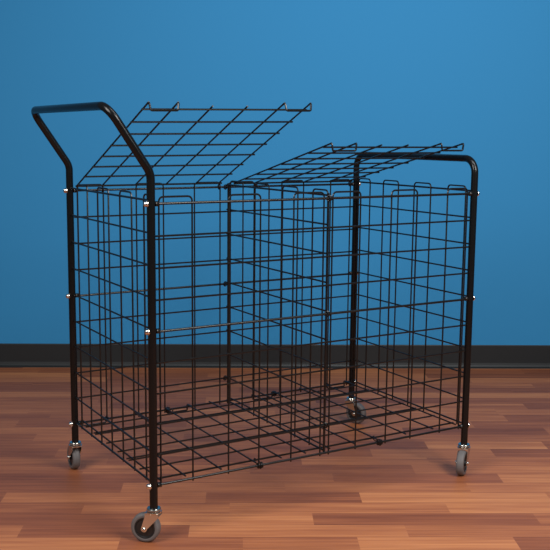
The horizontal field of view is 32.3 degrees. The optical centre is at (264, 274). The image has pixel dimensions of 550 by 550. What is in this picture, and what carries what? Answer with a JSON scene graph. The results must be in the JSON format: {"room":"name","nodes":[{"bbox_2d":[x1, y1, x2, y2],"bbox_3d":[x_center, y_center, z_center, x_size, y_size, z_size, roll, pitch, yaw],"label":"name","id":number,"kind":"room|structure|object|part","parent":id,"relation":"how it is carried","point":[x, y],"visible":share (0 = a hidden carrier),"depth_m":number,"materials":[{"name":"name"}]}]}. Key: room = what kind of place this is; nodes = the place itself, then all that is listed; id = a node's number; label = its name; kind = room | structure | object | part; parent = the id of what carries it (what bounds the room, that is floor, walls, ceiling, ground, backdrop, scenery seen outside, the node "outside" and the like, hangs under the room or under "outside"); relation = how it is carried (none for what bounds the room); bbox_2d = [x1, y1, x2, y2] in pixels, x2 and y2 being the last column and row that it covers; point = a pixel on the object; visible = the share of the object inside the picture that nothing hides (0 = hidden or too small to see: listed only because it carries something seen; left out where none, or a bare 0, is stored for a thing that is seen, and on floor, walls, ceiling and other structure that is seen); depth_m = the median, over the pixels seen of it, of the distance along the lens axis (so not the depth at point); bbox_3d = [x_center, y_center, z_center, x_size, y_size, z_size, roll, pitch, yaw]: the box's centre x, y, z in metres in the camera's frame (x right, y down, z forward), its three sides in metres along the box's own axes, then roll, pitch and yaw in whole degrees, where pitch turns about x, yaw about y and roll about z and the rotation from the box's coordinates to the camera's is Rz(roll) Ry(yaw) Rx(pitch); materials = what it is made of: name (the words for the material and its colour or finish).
{"room":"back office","nodes":[
{"label":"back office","id":0,"kind":"room"},
{"bbox_2d":[0,0,549,344],"bbox_3d":[-0.082,-1.042,3.995,8.000,2.900,0.122,0,8,-1],"label":"wall","id":1,"kind":"structure","parent":0,"point":[475,74],"depth_m":4.01,"materials":[{"name":"blue paint"}]},
{"bbox_2d":[0,343,549,368],"bbox_3d":[-0.092,0.353,4.130,8.000,0.102,0.023,0,8,-1],"label":"baseboard","id":2,"kind":"structure","parent":1,"relation":"attached to","point":[11,354],"depth_m":4.14,"materials":[{"name":"black plastic"}]},
{"bbox_2d":[0,367,549,549],"bbox_3d":[-0.039,0.771,1.645,8.000,0.001,5.149,0,8,-1],"label":"floor","id":3,"kind":"structure","parent":0,"point":[401,494],"depth_m":2.85,"materials":[{"name":"brown wood"}]},
{"bbox_2d":[31,101,479,541],"bbox_3d":[-0.025,0.055,2.768,1.171,1.089,0.684,-4,10,-30],"label":"wire cart","id":4,"kind":"object","parent":3,"relation":"on","point":[145,526],"visible":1,"depth_m":2.71,"materials":[{"name":"black metal"}]},
{"bbox_3d":[-0.463,0.053,2.499,0.125,0.988,0.602,-4,10,-30],"label":"handle frame","id":5,"kind":"part","parent":4,"relation":"part of","materials":[{"name":"black metal"}]},
{"bbox_3d":[-0.415,-0.213,2.486,0.006,0.006,0.561,-4,10,-30],"label":"frame rod","id":6,"kind":"part","parent":4,"relation":"part of","materials":[{"name":"black metal"}]},
{"bbox_3d":[-0.416,0.128,2.538,0.008,0.719,0.561,-4,10,-30],"label":"panel","id":7,"kind":"part","parent":4,"relation":"part of","materials":[{"name":"black metal"}]},
{"bbox_3d":[-0.421,0.476,2.588,0.006,0.006,0.561,-4,10,-30],"label":"frame rod","id":8,"kind":"part","parent":4,"relation":"part of","materials":[{"name":"black metal"}]},
{"bbox_3d":[-0.210,-0.354,2.620,0.475,0.239,0.527,-4,10,-30],"label":"lid","id":9,"kind":"part","parent":4,"relation":"part of","materials":[{"name":"black metal"}]},
{"bbox_3d":[-0.131,0.410,3.090,0.991,0.007,0.007,-4,10,-30],"label":"frame rod","id":10,"kind":"part","parent":4,"relation":"part of","materials":[{"name":"black metal"}]},
{"bbox_3d":[-0.125,-0.277,2.988,0.991,0.007,0.007,-4,10,-30],"label":"frame rod","id":11,"kind":"part","parent":4,"relation":"part of","materials":[{"name":"black metal"}]},
{"bbox_3d":[-0.127,0.062,3.037,0.987,0.720,0.008,-4,10,-30],"label":"panel","id":12,"kind":"part","parent":4,"relation":"part of","materials":[{"name":"black metal"}]},
{"bbox_3d":[-0.128,0.029,3.033,0.991,0.007,0.007,-4,10,-30],"label":"frame rod","id":13,"kind":"part","parent":4,"relation":"part of","materials":[{"name":"black metal"}]},
{"bbox_3d":[0.012,0.442,2.839,0.979,0.009,0.573,-4,10,-30],"label":"floor panel","id":14,"kind":"part","parent":4,"relation":"part of","materials":[{"name":"black metal"}]},
{"bbox_3d":[0.017,0.442,2.841,0.006,0.006,0.561,-4,10,-30],"label":"frame rod","id":15,"kind":"part","parent":4,"relation":"part of","materials":[{"name":"black metal"}]},
{"bbox_3d":[0.022,-0.247,2.740,0.006,0.006,0.561,-4,10,-30],"label":"frame rod","id":16,"kind":"part","parent":4,"relation":"part of","materials":[{"name":"black metal"}]},
{"bbox_3d":[0.021,0.094,2.791,0.008,0.719,0.561,-4,10,-30],"label":"divider panel","id":17,"kind":"part","parent":4,"relation":"part of","materials":[{"name":"black metal"}]},
{"bbox_3d":[0.162,0.486,2.593,0.991,0.007,0.007,-4,10,-30],"label":"frame rod","id":18,"kind":"part","parent":4,"relation":"part of","materials":[{"name":"black metal"}]},
{"bbox_3d":[0.165,0.104,2.537,0.991,0.007,0.007,-4,10,-30],"label":"frame rod","id":19,"kind":"part","parent":4,"relation":"part of","materials":[{"name":"black metal"}]},
{"bbox_3d":[0.168,-0.201,2.492,0.991,0.007,0.007,-4,10,-30],"label":"frame rod","id":20,"kind":"part","parent":4,"relation":"part of","materials":[{"name":"black metal"}]},
{"bbox_3d":[0.164,0.137,2.544,0.987,0.720,0.008,-4,10,-30],"label":"panel","id":21,"kind":"part","parent":4,"relation":"part of","materials":[{"name":"black metal"}]},
{"bbox_3d":[0.235,-0.334,2.872,0.470,0.138,0.552,-4,10,-30],"label":"lid","id":22,"kind":"part","parent":4,"relation":"part of","materials":[{"name":"black metal"}]},
{"bbox_3d":[0.452,0.409,3.093,0.006,0.006,0.561,-4,10,-30],"label":"frame rod","id":23,"kind":"part","parent":4,"relation":"part of","materials":[{"name":"black metal"}]},
{"bbox_3d":[0.453,0.061,3.041,0.008,0.719,0.561,-4,10,-30],"label":"panel","id":24,"kind":"part","parent":4,"relation":"part of","materials":[{"name":"black metal"}]},
{"bbox_3d":[0.455,0.044,3.040,0.020,0.862,0.602,-4,10,-30],"label":"frame","id":25,"kind":"part","parent":4,"relation":"part of","materials":[{"name":"black metal"}]},
{"bbox_3d":[0.458,-0.280,2.992,0.006,0.006,0.561,-4,10,-30],"label":"frame rod","id":26,"kind":"part","parent":4,"relation":"part of","materials":[{"name":"black metal"}]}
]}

